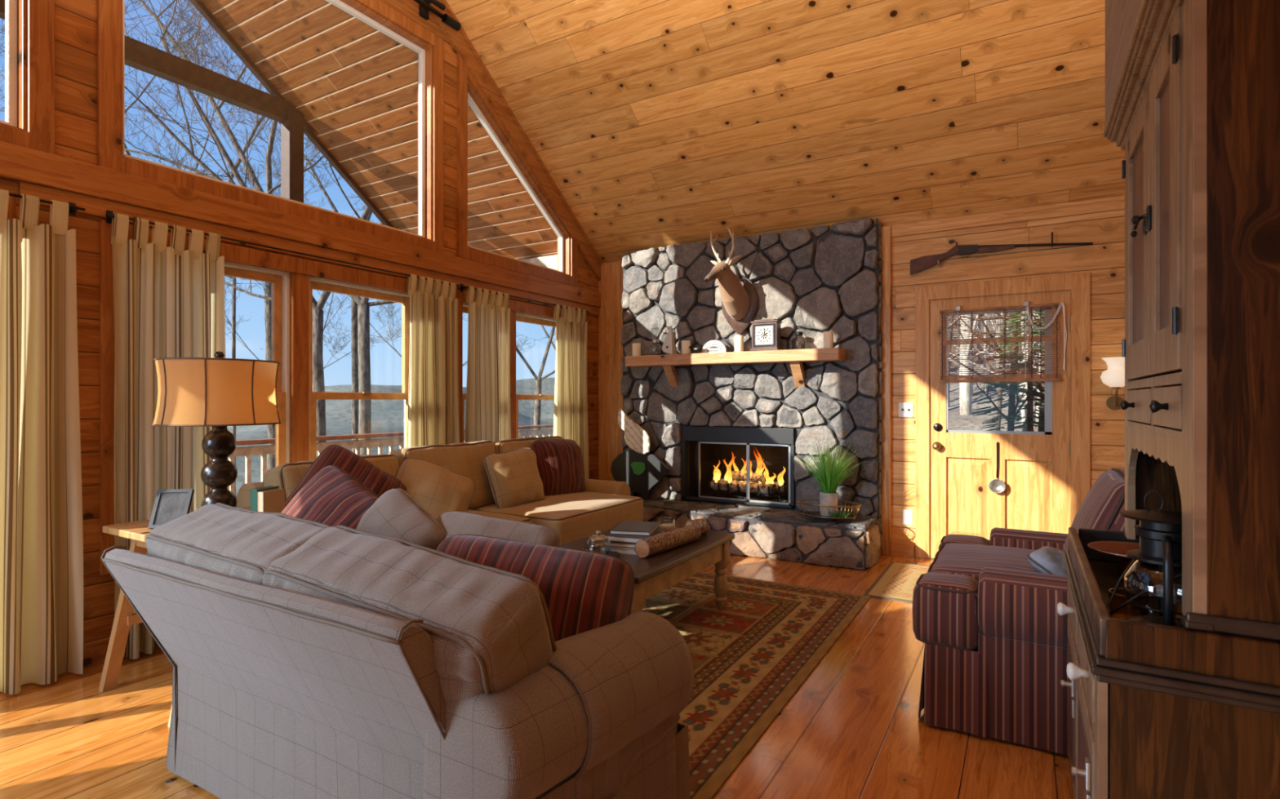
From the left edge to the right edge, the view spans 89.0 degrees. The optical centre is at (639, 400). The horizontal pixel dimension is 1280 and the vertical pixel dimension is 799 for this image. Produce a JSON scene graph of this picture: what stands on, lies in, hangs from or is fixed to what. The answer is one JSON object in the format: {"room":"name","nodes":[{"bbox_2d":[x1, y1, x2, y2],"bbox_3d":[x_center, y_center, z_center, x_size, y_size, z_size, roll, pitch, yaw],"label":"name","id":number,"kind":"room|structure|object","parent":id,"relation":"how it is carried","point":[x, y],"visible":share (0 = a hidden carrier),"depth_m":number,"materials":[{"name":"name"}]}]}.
{"room":"cabin living room","nodes":[
{"label":"cabin living room","id":0,"kind":"room"},
{"bbox_2d":[0,0,598,644],"bbox_3d":[-2.643,-1.700,3.045,0.150,5.870,8.750,0,0,31],"label":"wall","id":1,"kind":"structure","parent":0,"point":[75,20],"depth_m":3.04,"materials":[{"name":"brown wood"}]},
{"bbox_2d":[0,0,54,154],"bbox_3d":[-3.217,-1.940,2.042,0.164,1.720,2.110,0,0,31],"label":"window","id":2,"kind":"structure","parent":1,"relation":"in","point":[28,122],"depth_m":2.85,"materials":[{"name":"brown wood"}]},
{"bbox_2d":[8,192,85,217],"bbox_3d":[-3.134,-0.865,1.946,0.058,0.060,2.360,0,0,31],"label":"curtain rod","id":3,"kind":"object","parent":1,"relation":"attached to","point":[73,208],"visible":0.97,"depth_m":2.92,"materials":[{"name":"black metal"}]},
{"bbox_2d":[0,189,83,694],"bbox_3d":[-2.653,0.171,2.709,0.108,2.099,0.514,0,0,31],"label":"curtain","id":4,"kind":"object","parent":3,"relation":"hanging from","point":[42,530],"visible":1,"depth_m":2.81,"materials":[{"name":"beige fabric"}]},
{"bbox_2d":[20,637,110,686],"bbox_3d":[-2.588,1.180,2.971,0.020,0.110,0.360,0,0,31],"label":"baseboard","id":5,"kind":"structure","parent":1,"relation":"attached to","point":[95,652],"depth_m":3.03,"materials":[{"name":"brown wood"}]},
{"bbox_2d":[99,219,409,575],"bbox_3d":[-2.090,-0.015,3.937,0.154,1.670,1.960,0,0,31],"label":"window","id":6,"kind":"structure","parent":1,"relation":"in","point":[291,293],"depth_m":3.87,"materials":[{"name":"brown wood"}]},
{"bbox_2d":[97,0,444,253],"bbox_3d":[-2.064,-1.885,3.991,0.164,1.610,2.100,0,0,31],"label":"window","id":7,"kind":"structure","parent":1,"relation":"in","point":[429,47],"depth_m":4.21,"materials":[{"name":"brown wood"}]},
{"bbox_2d":[105,209,461,287],"bbox_3d":[-1.932,-0.865,3.978,0.058,0.060,2.200,0,0,31],"label":"curtain rod","id":8,"kind":"object","parent":1,"relation":"attached to","point":[109,215],"visible":0.78,"depth_m":3.70,"materials":[{"name":"black metal"}]},
{"bbox_2d":[111,213,229,659],"bbox_3d":[-2.334,0.171,3.249,0.099,2.099,0.507,0,0,31],"label":"curtain","id":9,"kind":"object","parent":8,"relation":"hanging from","point":[169,301],"visible":0.58,"depth_m":3.16,"materials":[{"name":"beige fabric"}]},
{"bbox_2d":[407,273,460,448],"bbox_3d":[-1.486,0.171,4.686,0.113,2.099,0.460,0,0,31],"label":"curtain","id":10,"kind":"object","parent":8,"relation":"hanging from","point":[433,409],"visible":0.55,"depth_m":4.67,"materials":[{"name":"beige fabric"}]},
{"bbox_2d":[0,141,601,307],"bbox_3d":[-2.574,-1.022,2.980,0.035,0.145,8.510,0,0,31],"label":"wooden beam","id":11,"kind":"structure","parent":1,"relation":"attached to","point":[20,163],"depth_m":3.58,"materials":[{"name":"brown wood"}]},
{"bbox_2d":[19,181,599,315],"bbox_3d":[-1.549,-0.907,4.733,0.015,0.085,4.450,0,0,31],"label":"curtain rod","id":12,"kind":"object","parent":1,"relation":"attached to","point":[96,206],"depth_m":3.71,"materials":[{"name":"brown wood"}]},
{"bbox_2d":[200,0,557,259],"bbox_3d":[-2.531,-3.033,5.493,2.150,3.405,4.380,0,0,31],"label":"porch roof","id":13,"kind":"structure","parent":1,"relation":"attached to","point":[354,84],"depth_m":5.96,"materials":[{"name":"brown wood"}]},
{"bbox_2d":[189,0,394,227],"bbox_3d":[-3.465,-3.053,6.046,0.060,3.565,4.380,0,0,31],"label":"board","id":14,"kind":"object","parent":13,"relation":"attached to","point":[199,5],"visible":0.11,"depth_m":6.07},
{"bbox_2d":[413,0,461,31],"bbox_3d":[-1.944,-2.834,3.950,0.132,0.141,2.180,0,0,31],"label":"curtain rod","id":15,"kind":"object","parent":1,"relation":"attached to","point":[424,7],"visible":1,"depth_m":4.70,"materials":[{"name":"black metal"}]},
{"bbox_2d":[454,288,560,442],"bbox_3d":[-1.079,-0.015,5.646,0.154,1.670,1.550,0,0,31],"label":"window","id":16,"kind":"structure","parent":1,"relation":"in","point":[515,306],"depth_m":5.54,"materials":[{"name":"brown wood"}]},
{"bbox_2d":[429,0,602,280],"bbox_3d":[-1.488,-2.917,4.807,0.045,3.395,4.260,0,0,31],"label":"trim","id":17,"kind":"structure","parent":1,"relation":"attached to","point":[460,41],"depth_m":5.54,"materials":[{"name":"brown wood"}]},
{"bbox_2d":[457,53,577,287],"bbox_3d":[-1.064,-1.899,5.683,0.162,1.598,1.530,0,0,31],"label":"window","id":18,"kind":"structure","parent":1,"relation":"in","point":[469,92],"depth_m":5.40,"materials":[{"name":"brown wood"}]},
{"bbox_2d":[460,283,589,312],"bbox_3d":[-0.937,-0.865,5.660,0.058,0.060,1.650,0,0,31],"label":"curtain rod","id":19,"kind":"object","parent":1,"relation":"attached to","point":[462,287],"visible":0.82,"depth_m":5.47,"materials":[{"name":"black metal"}]},
{"bbox_2d":[464,285,511,442],"bbox_3d":[-1.208,0.171,5.160,0.096,2.099,0.495,0,0,28],"label":"curtain","id":20,"kind":"object","parent":19,"relation":"hanging from","point":[488,408],"visible":0.62,"depth_m":5.16,"materials":[{"name":"beige fabric"}]},
{"bbox_2d":[553,303,588,479],"bbox_3d":[-0.654,0.171,6.091,0.118,2.099,0.510,0,0,31],"label":"curtain","id":21,"kind":"object","parent":19,"relation":"hanging from","point":[571,396],"visible":0.6,"depth_m":6.12,"materials":[{"name":"beige fabric"}]},
{"bbox_2d":[0,553,1073,798],"bbox_3d":[0.735,1.295,1.046,8.000,0.120,8.750,0,0,31],"label":"floor","id":22,"kind":"structure","parent":0,"point":[853,729],"depth_m":2.36,"materials":[{"name":"brown wood"}]},
{"bbox_2d":[97,506,250,727],"bbox_3d":[-1.848,0.890,2.905,0.780,0.690,0.690,0,0,31],"label":"side table","id":23,"kind":"object","parent":22,"relation":"on","point":[138,531],"visible":0.23,"depth_m":2.80,"materials":[{"name":"brown wood"}]},
{"bbox_2d":[147,488,194,528],"bbox_3d":[-2.017,0.468,2.819,0.140,0.166,0.116,0,0,-7],"label":"picture frame","id":24,"kind":"object","parent":23,"relation":"on","point":[170,504],"visible":0.7,"depth_m":2.80,"materials":[{"name":"black paint"}]},
{"bbox_2d":[153,493,187,524],"bbox_3d":[-2.015,0.465,2.801,0.110,0.140,0.004,0,-24,-7],"label":"picture","id":25,"kind":"object","parent":24,"relation":"attached to","point":[167,507],"depth_m":2.80},
{"bbox_2d":[151,351,280,506],"bbox_3d":[-1.831,0.165,2.837,0.471,0.760,0.471,0,0,-11],"label":"table lamp","id":26,"kind":"object","parent":23,"relation":"on","point":[219,393],"visible":0.86,"depth_m":2.68,"materials":[{"name":"fabric"}]},
{"bbox_2d":[257,488,284,512],"bbox_3d":[-1.585,0.465,2.802,0.030,0.160,0.120,0,0,13],"label":"book","id":27,"kind":"object","parent":23,"relation":"on","point":[270,500],"visible":0.64,"depth_m":2.79,"materials":[{"name":"beige paper"}]},
{"bbox_2d":[100,502,694,798],"bbox_3d":[-0.718,0.779,1.958,1.676,0.887,0.921,0,0,31],"label":"loveseat","id":28,"kind":"object","parent":22,"relation":"on","point":[311,660],"visible":1,"depth_m":1.59,"materials":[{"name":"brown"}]},
{"bbox_2d":[146,503,325,584],"bbox_3d":[-1.151,0.560,1.963,0.775,0.430,0.308,1,22,33],"label":"cushion","id":29,"kind":"object","parent":28,"relation":"on","point":[223,544],"depth_m":1.81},
{"bbox_2d":[280,465,378,529],"bbox_3d":[-1.185,0.521,2.514,0.545,0.523,0.292,0,0,22],"label":"throw pillow","id":30,"kind":"object","parent":28,"relation":"on","point":[332,497],"visible":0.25,"depth_m":2.47,"materials":[{"name":"red fabric"}]},
{"bbox_2d":[355,488,446,550],"bbox_3d":[-0.912,0.557,2.425,0.456,0.433,0.283,0,0,41],"label":"throw pillow","id":31,"kind":"object","parent":28,"relation":"on","point":[395,513],"visible":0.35,"depth_m":2.36,"materials":[{"name":"brown fabric"}]},
{"bbox_2d":[262,526,552,704],"bbox_3d":[-0.580,0.598,1.644,0.780,0.437,0.327,7,25,27],"label":"cushion","id":32,"kind":"object","parent":28,"relation":"on","point":[485,635],"depth_m":1.48,"materials":[{"name":"fabric"}]},
{"bbox_2d":[435,511,559,550],"bbox_3d":[-0.555,0.613,2.323,0.538,0.396,0.251,0,0,20],"label":"throw pillow","id":33,"kind":"object","parent":28,"relation":"on","point":[454,522],"visible":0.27,"depth_m":2.31,"materials":[{"name":"brown fabric"}]},
{"bbox_2d":[436,533,634,641],"bbox_3d":[-0.331,0.613,1.852,0.616,0.434,0.346,0,0,9],"label":"throw pillow","id":34,"kind":"object","parent":28,"relation":"on","point":[582,591],"visible":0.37,"depth_m":1.78,"materials":[{"name":"red fabric"}]},
{"bbox_2d":[236,435,643,545],"bbox_3d":[-1.019,0.753,4.297,1.152,0.940,2.780,0,0,31],"label":"sofa","id":35,"kind":"object","parent":22,"relation":"on","point":[603,504],"visible":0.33,"depth_m":4.36,"materials":[{"name":"brown"}]},
{"bbox_2d":[262,454,399,499],"bbox_3d":[-1.691,0.573,3.679,0.283,0.508,0.780,-16,-8,30],"label":"cushion","id":36,"kind":"object","parent":35,"relation":"on","point":[287,476],"depth_m":3.40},
{"bbox_2d":[284,444,406,507],"bbox_3d":[-1.498,0.522,3.326,0.597,0.590,0.320,0,0,-22],"label":"throw pillow","id":37,"kind":"object","parent":35,"relation":"on","point":[375,479],"visible":0.34,"depth_m":3.30,"materials":[{"name":"red fabric"}]},
{"bbox_2d":[395,457,475,519],"bbox_3d":[-1.177,0.574,3.623,0.516,0.504,0.321,0,0,-18],"label":"throw pillow","id":38,"kind":"object","parent":35,"relation":"on","point":[437,490],"visible":0.47,"depth_m":3.56,"materials":[{"name":"brown fabric"}]},
{"bbox_2d":[387,440,495,510],"bbox_3d":[-1.282,0.535,4.369,0.282,0.498,0.852,-16,-8,30],"label":"cushion","id":39,"kind":"object","parent":35,"relation":"on","point":[464,459],"depth_m":4.37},
{"bbox_2d":[466,510,532,523],"bbox_3d":[-1.270,0.835,3.806,0.758,0.255,1.159,0,0,31],"label":"seat cushion","id":40,"kind":"object","parent":35,"relation":"on","point":[513,517],"depth_m":4.12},
{"bbox_2d":[484,447,544,508],"bbox_3d":[-0.873,0.545,4.559,0.258,0.417,0.429,0,0,29],"label":"throw pillow","id":41,"kind":"object","parent":35,"relation":"on","point":[514,478],"visible":0.91,"depth_m":4.44,"materials":[{"name":"brown fabric"}]},
{"bbox_2d":[493,435,563,453],"bbox_3d":[-0.862,0.535,5.087,0.280,0.500,0.830,-16,-8,30],"label":"cushion","id":42,"kind":"object","parent":35,"relation":"on","point":[504,446],"depth_m":4.87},
{"bbox_2d":[531,439,586,496],"bbox_3d":[-0.634,0.537,5.082,0.265,0.475,0.491,0,0,44],"label":"throw pillow","id":43,"kind":"object","parent":35,"relation":"on","point":[560,462],"visible":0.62,"depth_m":4.97,"materials":[{"name":"red fabric"}]},
{"bbox_2d":[476,491,643,545],"bbox_3d":[-0.625,0.836,4.739,0.924,0.252,1.101,0,0,31],"label":"seat cushion","id":44,"kind":"object","parent":35,"relation":"on","point":[574,516],"depth_m":4.43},
{"bbox_2d":[620,217,883,570],"bbox_3d":[0.762,-0.107,5.575,2.435,2.687,0.685,0,0,31],"label":"stone fireplace","id":45,"kind":"object","parent":22,"relation":"on","point":[835,274],"visible":0.78,"depth_m":5.47,"materials":[{"name":"stone"}]},
{"bbox_2d":[610,407,670,499],"bbox_3d":[-0.014,0.505,6.107,0.639,0.883,0.068,0,0,31],"label":"sculpture","id":46,"kind":"object","parent":45,"relation":"on","point":[640,468],"visible":0.9,"depth_m":6.10,"materials":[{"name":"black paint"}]},
{"bbox_2d":[703,226,759,334],"bbox_3d":[0.739,-1.008,5.504,0.371,0.846,0.530,0,0,31],"label":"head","id":47,"kind":"object","parent":45,"relation":"attached to","point":[740,298],"visible":1,"depth_m":5.53},
{"bbox_2d":[625,347,844,389],"bbox_3d":[0.769,-0.250,5.697,1.965,0.330,0.250,0,0,31],"label":"mantel shelf","id":48,"kind":"object","parent":45,"relation":"attached to","point":[795,357],"visible":0.94,"depth_m":5.50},
{"bbox_2d":[750,318,782,351],"bbox_3d":[1.058,-0.546,5.462,0.240,0.262,0.120,0,0,31],"label":"mantel clock","id":49,"kind":"object","parent":48,"relation":"on","point":[766,333],"visible":0.96,"depth_m":5.41,"materials":[{"name":"brown wood"}]},
{"bbox_2d":[681,426,795,508],"bbox_3d":[0.983,0.575,6.003,1.060,0.680,0.565,0,0,31],"label":"fireplace insert","id":50,"kind":"object","parent":45,"relation":"in","point":[703,447],"depth_m":6.02,"materials":[{"name":"black paint"}]},
{"bbox_2d":[710,480,776,494],"bbox_3d":[0.926,0.780,5.888,0.600,0.096,0.096,0,0,33],"label":"log","id":51,"kind":"object","parent":50,"relation":"on","point":[763,489],"visible":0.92,"depth_m":5.84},
{"bbox_2d":[720,478,786,493],"bbox_3d":[1.036,0.775,5.975,0.600,0.100,0.100,0,0,29],"label":"log","id":52,"kind":"object","parent":50,"relation":"on","point":[784,487],"visible":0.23,"depth_m":5.82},
{"bbox_2d":[713,450,785,485],"bbox_3d":[0.975,0.599,5.933,0.679,0.346,0.216,0,0,31],"label":"fire","id":53,"kind":"object","parent":52,"relation":"on","point":[717,473],"visible":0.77,"depth_m":5.92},
{"bbox_2d":[797,498,861,519],"bbox_3d":[1.458,0.840,5.028,0.483,0.107,0.311,0,0,31],"label":"wire basket","id":54,"kind":"object","parent":45,"relation":"on","point":[816,514],"visible":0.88,"depth_m":4.97,"materials":[{"name":"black metal"}]},
{"bbox_2d":[792,440,865,516],"bbox_3d":[1.444,0.568,5.020,0.534,0.629,0.532,0,0,43],"label":"potted grass","id":55,"kind":"object","parent":54,"relation":"on","point":[828,477],"depth_m":4.97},
{"bbox_2d":[819,491,838,516],"bbox_3d":[1.458,0.794,5.028,0.140,0.175,0.140,0,0,31],"label":"pot","id":56,"kind":"object","parent":55,"relation":"on","point":[826,498],"depth_m":4.97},
{"bbox_2d":[641,571,871,798],"bbox_3d":[-0.164,1.230,3.440,2.115,0.008,2.755,0,0,31],"label":"area rug","id":57,"kind":"object","parent":22,"relation":"on","point":[750,656],"visible":0.31,"depth_m":3.20,"materials":[{"name":"carpet"}]},
{"bbox_2d":[559,527,734,612],"bbox_3d":[-0.027,1.006,3.544,0.705,0.442,1.127,0,0,31],"label":"coffee table","id":58,"kind":"object","parent":57,"relation":"on","point":[654,574],"visible":0.48,"depth_m":3.38,"materials":[{"name":"brown wood"}]},
{"bbox_2d":[585,549,619,557],"bbox_3d":[-0.211,0.781,3.297,0.220,0.008,0.220,0,0,31],"label":"serving tray","id":59,"kind":"object","parent":58,"relation":"on","point":[616,554],"visible":0.26,"depth_m":3.34,"materials":[{"name":"black metal"}]},
{"bbox_2d":[584,530,611,554],"bbox_3d":[-0.211,0.715,3.297,0.136,0.115,0.136,0,0,31],"label":"candy jar","id":60,"kind":"object","parent":59,"relation":"on","point":[597,537],"visible":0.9,"depth_m":3.28,"materials":[{"name":"clear glass"}]},
{"bbox_2d":[584,539,611,554],"bbox_3d":[-0.211,0.737,3.297,0.136,0.070,0.136,0,0,31],"label":"glass bowl","id":61,"kind":"object","parent":60,"relation":"on","point":[585,548],"depth_m":3.28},
{"bbox_2d":[600,545,637,555],"bbox_3d":[-0.032,0.771,3.481,0.240,0.028,0.310,0,0,23],"label":"book","id":62,"kind":"object","parent":58,"relation":"on","point":[621,550],"visible":0.2,"depth_m":3.34,"materials":[{"name":"grey paper"}]},
{"bbox_2d":[603,541,635,548],"bbox_3d":[-0.036,0.745,3.495,0.230,0.024,0.300,0,0,17],"label":"book","id":63,"kind":"object","parent":62,"relation":"on","point":[619,544],"visible":0.25,"depth_m":3.36,"materials":[{"name":"grey paper"}]},
{"bbox_2d":[604,527,666,543],"bbox_3d":[-0.022,0.717,3.498,0.240,0.030,0.300,0,0,21],"label":"book","id":64,"kind":"object","parent":63,"relation":"on","point":[613,538],"visible":0.32,"depth_m":3.38,"materials":[{"name":"grey paper"}]},
{"bbox_2d":[608,520,660,536],"bbox_3d":[-0.024,0.691,3.534,0.220,0.022,0.280,0,0,13],"label":"book","id":65,"kind":"object","parent":64,"relation":"on","point":[624,527],"visible":1,"depth_m":3.46,"materials":[{"name":"grey paper"}]},
{"bbox_2d":[634,524,701,558],"bbox_3d":[0.156,0.739,3.451,0.093,0.093,0.502,0,0,36],"label":"birch log","id":66,"kind":"object","parent":58,"relation":"on","point":[662,542],"visible":1,"depth_m":3.37,"materials":[{"name":"brown wood"}]},
{"bbox_2d":[863,561,929,603],"bbox_3d":[1.993,1.230,4.352,0.760,0.008,1.000,0,0,31],"label":"door mat","id":67,"kind":"object","parent":22,"relation":"on","point":[897,582],"visible":0.38,"depth_m":4.40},
{"bbox_2d":[911,467,1124,755],"bbox_3d":[1.779,0.754,2.701,1.078,0.939,1.150,0,0,31],"label":"armchair","id":68,"kind":"object","parent":22,"relation":"on","point":[993,634],"visible":0.41,"depth_m":2.39,"materials":[{"name":"fabric"}]},
{"bbox_2d":[911,572,978,648],"bbox_3d":[1.200,0.815,2.542,0.244,0.254,0.243,0,0,31],"label":"seat cushion","id":69,"kind":"object","parent":68,"relation":"on","point":[945,606],"depth_m":2.45,"materials":[{"name":"fabric"}]},
{"bbox_2d":[937,533,988,551],"bbox_3d":[1.638,0.814,3.282,0.240,0.255,0.240,0,0,31],"label":"seat cushion","id":70,"kind":"object","parent":68,"relation":"on","point":[949,539],"depth_m":3.25,"materials":[{"name":"fabric"}]},
{"bbox_2d":[927,543,1041,578],"bbox_3d":[1.644,0.815,2.780,0.740,0.295,0.684,0,0,31],"label":"seat cushion","id":71,"kind":"object","parent":68,"relation":"on","point":[963,559],"depth_m":2.80,"materials":[{"name":"fabric"}]},
{"bbox_2d":[1026,546,1067,576],"bbox_3d":[1.659,0.656,2.573,0.240,0.146,0.176,0,0,-38],"label":"throw pillow","id":72,"kind":"object","parent":68,"relation":"on","point":[1046,560],"visible":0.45,"depth_m":2.53,"materials":[{"name":"grey fabric"}]},
{"bbox_2d":[1063,468,1124,551],"bbox_3d":[1.928,0.535,2.613,0.304,0.506,0.690,25,12,28],"label":"cushion","id":73,"kind":"object","parent":68,"relation":"on","point":[1100,508],"depth_m":2.47,"materials":[{"name":"fabric"}]},
{"bbox_2d":[1057,0,1279,798],"bbox_3d":[1.478,-0.105,1.595,0.760,2.640,1.121,0,0,31],"label":"tall cabinet","id":74,"kind":"object","parent":22,"relation":"on","point":[1154,711],"visible":1,"depth_m":1.24,"materials":[{"name":"brown wood"}]},
{"bbox_2d":[1087,541,1149,573],"bbox_3d":[1.518,0.491,2.007,0.232,0.067,0.232,0,0,31],"label":"oval dish","id":75,"kind":"object","parent":74,"relation":"on","point":[1118,550],"visible":0.64,"depth_m":2.04,"materials":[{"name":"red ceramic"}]},
{"bbox_2d":[1106,490,1185,627],"bbox_3d":[1.142,0.365,1.416,0.191,0.339,0.191,0,0,-20],"label":"lantern","id":76,"kind":"object","parent":74,"relation":"on","point":[1159,531],"visible":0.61,"depth_m":1.39,"materials":[{"name":"black metal"}]},
{"bbox_2d":[1068,527,1279,686],"bbox_3d":[1.504,0.492,1.594,0.713,0.115,1.095,0,0,31],"label":"countertop","id":77,"kind":"structure","parent":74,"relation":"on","point":[1194,653],"depth_m":1.27,"materials":[{"name":"brown wood"}]},
{"bbox_2d":[446,0,1124,262],"bbox_3d":[1.842,-3.025,2.919,8.000,3.420,4.400,0,0,31],"label":"ceiling","id":78,"kind":"structure","parent":0,"point":[658,123],"depth_m":4.68,"materials":[{"name":"brown wood"}]},
{"bbox_2d":[602,208,1124,557],"bbox_3d":[2.953,-0.095,4.748,7.950,2.660,0.120,0,0,31],"label":"wall","id":79,"kind":"structure","parent":0,"point":[1104,260],"depth_m":4.78,"materials":[{"name":"brown wood"}]},
{"bbox_2d":[598,262,622,480],"bbox_3d":[-0.268,-0.075,6.570,0.350,2.620,0.021,0,0,31],"label":"trim","id":80,"kind":"structure","parent":79,"relation":"attached to","point":[611,284],"depth_m":6.58,"materials":[{"name":"brown wood"}]},
{"bbox_2d":[880,226,891,555],"bbox_3d":[1.975,-0.080,5.231,0.075,2.630,0.045,0,0,31],"label":"trim","id":81,"kind":"structure","parent":79,"relation":"attached to","point":[886,320],"depth_m":5.21,"materials":[{"name":"brown wood"}]},
{"bbox_2d":[915,272,1090,559],"bbox_3d":[2.658,0.170,4.843,1.135,2.130,0.117,0,0,31],"label":"door","id":82,"kind":"structure","parent":79,"relation":"in","point":[1046,475],"depth_m":4.83,"materials":[{"name":"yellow wood"}]},
{"bbox_2d":[938,301,1066,382],"bbox_3d":[2.663,-0.427,4.817,0.826,0.585,0.045,0,0,31],"label":"bamboo blind","id":83,"kind":"object","parent":82,"relation":"attached to","point":[972,378],"visible":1,"depth_m":4.79,"materials":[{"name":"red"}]},
{"bbox_2d":[891,195,1124,237],"bbox_3d":[2.782,-1.357,4.768,1.785,0.095,0.020,0,0,31],"label":"trim","id":84,"kind":"structure","parent":79,"relation":"attached to","point":[1116,202],"depth_m":4.78,"materials":[{"name":"brown wood"}]},
{"bbox_2d":[1050,231,1053,247],"bbox_3d":[2.938,-1.152,4.647,0.011,0.103,0.070,0,0,31],"label":"hook","id":85,"kind":"object","parent":79,"relation":"attached to","point":[1051,233],"visible":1,"depth_m":4.62,"materials":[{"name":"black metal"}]},
{"bbox_2d":[910,241,1093,275],"bbox_3d":[2.632,-1.099,4.819,1.180,0.218,0.040,0,0,31],"label":"rifle","id":86,"kind":"object","parent":85,"relation":"hanging from","point":[917,264],"visible":1,"depth_m":4.91,"materials":[{"name":"brown wood"}]},
{"bbox_2d":[1100,356,1124,409],"bbox_3d":[3.224,-0.113,4.409,0.180,0.355,0.192,0,0,31],"label":"wall sconce","id":87,"kind":"object","parent":79,"relation":"attached to","point":[1113,377],"visible":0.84,"depth_m":4.37,"materials":[{"name":"white glass"}]},
{"label":"outside","id":88,"kind":"structure","parent":0,"visible":0},
{"bbox_2d":[227,377,555,497],"bbox_3d":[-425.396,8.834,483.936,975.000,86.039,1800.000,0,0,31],"label":"hills","id":89,"kind":"structure","parent":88,"point":[387,415],"depth_m":349.85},
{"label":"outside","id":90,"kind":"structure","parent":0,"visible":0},
{"bbox_3d":[-39.832,-7.258,64.219,126.050,89.384,250.000,0,0,31],"label":"slope","id":91,"kind":"object","parent":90,"visible":0},
{"bbox_2d":[0,0,277,471],"bbox_3d":[-8.509,-4.012,13.021,10.817,18.501,8.355,0,0,4],"label":"bare tree","id":92,"kind":"object","parent":91,"relation":"on","point":[271,428],"visible":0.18,"depth_m":12.91,"materials":[{"name":"grey plant"}]},
{"bbox_2d":[0,4,342,292],"bbox_3d":[-10.449,-4.671,14.808,9.562,19.819,5.890,0,0,5],"label":"bare tree","id":93,"kind":"object","parent":91,"relation":"on","point":[258,121],"visible":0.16,"depth_m":14.58,"materials":[{"name":"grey plant"}]},
{"bbox_2d":[0,0,395,454],"bbox_3d":[-5.046,-1.805,9.502,8.081,15.089,4.534,0,0,-22],"label":"bare tree","id":94,"kind":"object","parent":91,"relation":"on","point":[363,306],"visible":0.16,"depth_m":9.66,"materials":[{"name":"grey plant"}]},
{"bbox_2d":[146,0,315,495],"bbox_3d":[-7.638,-0.998,11.438,6.730,12.468,2.259,0,0,10],"label":"bare tree","id":95,"kind":"object","parent":91,"relation":"on","point":[233,290],"visible":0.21,"depth_m":11.46,"materials":[{"name":"grey plant"}]},
{"bbox_2d":[125,0,370,457],"bbox_3d":[-5.177,-1.359,11.405,6.096,14.196,6.881,0,0,31],"label":"bare tree","id":96,"kind":"object","parent":91,"relation":"on","point":[317,312],"visible":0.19,"depth_m":10.44,"materials":[{"name":"grey plant"}]},
{"bbox_2d":[163,0,372,453],"bbox_3d":[-5.886,-4.096,14.660,10.204,18.666,4.754,0,0,13],"label":"bare tree","id":97,"kind":"object","parent":91,"relation":"on","point":[354,386],"visible":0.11,"depth_m":14.94,"materials":[{"name":"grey plant"}]},
{"bbox_2d":[224,202,401,368],"bbox_3d":[-12.101,-0.658,23.447,8.663,15.789,6.087,0,0,-11],"label":"bare tree","id":98,"kind":"object","parent":91,"relation":"on","point":[395,315],"visible":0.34,"depth_m":24.03,"materials":[{"name":"grey plant"}]},
{"bbox_2d":[320,290,555,365],"bbox_3d":[-6.487,-0.304,20.416,9.915,15.085,3.994,0,0,10],"label":"bare tree","id":99,"kind":"object","parent":91,"relation":"on","point":[339,300],"visible":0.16,"depth_m":20.56,"materials":[{"name":"grey plant"}]},
{"bbox_2d":[352,213,555,437],"bbox_3d":[-1.571,-0.248,12.121,7.372,14.969,4.259,0,0,4],"label":"bare tree","id":100,"kind":"object","parent":91,"relation":"on","point":[537,404],"visible":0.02,"depth_m":11.95,"materials":[{"name":"grey plant"}]},
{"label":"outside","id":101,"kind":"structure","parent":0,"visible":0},
{"bbox_3d":[-3.311,1.365,4.282,2.240,0.140,12.000,0,0,31],"label":"deck","id":102,"kind":"object","parent":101,"visible":0},
{"bbox_2d":[280,106,303,203],"bbox_3d":[-3.322,-0.715,6.228,0.140,4.100,0.140,0,0,31],"label":"porch post","id":103,"kind":"object","parent":102,"relation":"on","point":[291,130],"visible":0.29,"depth_m":6.18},
{"bbox_2d":[0,0,314,131],"bbox_3d":[-4.567,-2.735,4.153,0.110,0.180,5.300,0,0,31],"label":"tie beam","id":104,"kind":"structure","parent":103,"relation":"on","point":[140,55],"depth_m":5.52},
{"bbox_2d":[228,424,553,494],"bbox_3d":[-4.172,0.765,4.791,0.140,0.820,12.000,0,0,31],"label":"deck railing","id":105,"kind":"object","parent":102,"relation":"on","point":[246,451],"visible":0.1,"depth_m":6.66,"materials":[{"name":"brown wood"}]},
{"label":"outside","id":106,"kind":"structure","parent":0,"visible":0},
{"bbox_2d":[948,312,1038,431],"bbox_3d":[27.646,-2.897,13.351,46.000,9.630,38.870,0,0,31],"label":"ground","id":107,"kind":"structure","parent":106,"point":[957,421],"depth_m":12.38,"materials":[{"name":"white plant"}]},
{"bbox_2d":[948,314,981,415],"bbox_3d":[5.675,-3.653,11.116,2.926,8.221,1.358,0,0,31],"label":"tree","id":108,"kind":"object","parent":107,"relation":"on","point":[965,388],"visible":0.05,"depth_m":11.27,"materials":[{"name":"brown plant"}]},
{"bbox_2d":[948,313,1044,431],"bbox_3d":[5.208,-3.227,8.476,2.508,8.361,1.668,0,0,31],"label":"tree","id":109,"kind":"object","parent":107,"relation":"on","point":[1039,395],"visible":0.09,"depth_m":8.81,"materials":[{"name":"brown plant"}]},
{"bbox_2d":[950,311,1044,431],"bbox_3d":[4.536,-2.739,7.856,1.302,8.006,2.574,0,0,-38],"label":"tree","id":110,"kind":"object","parent":107,"relation":"on","point":[1011,411],"visible":0.13,"depth_m":8.10,"materials":[{"name":"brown plant"}]},
{"bbox_2d":[972,310,1044,431],"bbox_3d":[4.723,-0.015,7.868,1.516,3.300,1.551,0,0,-1],"label":"sapling","id":111,"kind":"object","parent":107,"relation":"on","point":[1029,406],"visible":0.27,"depth_m":7.90,"materials":[{"name":"green plant"}]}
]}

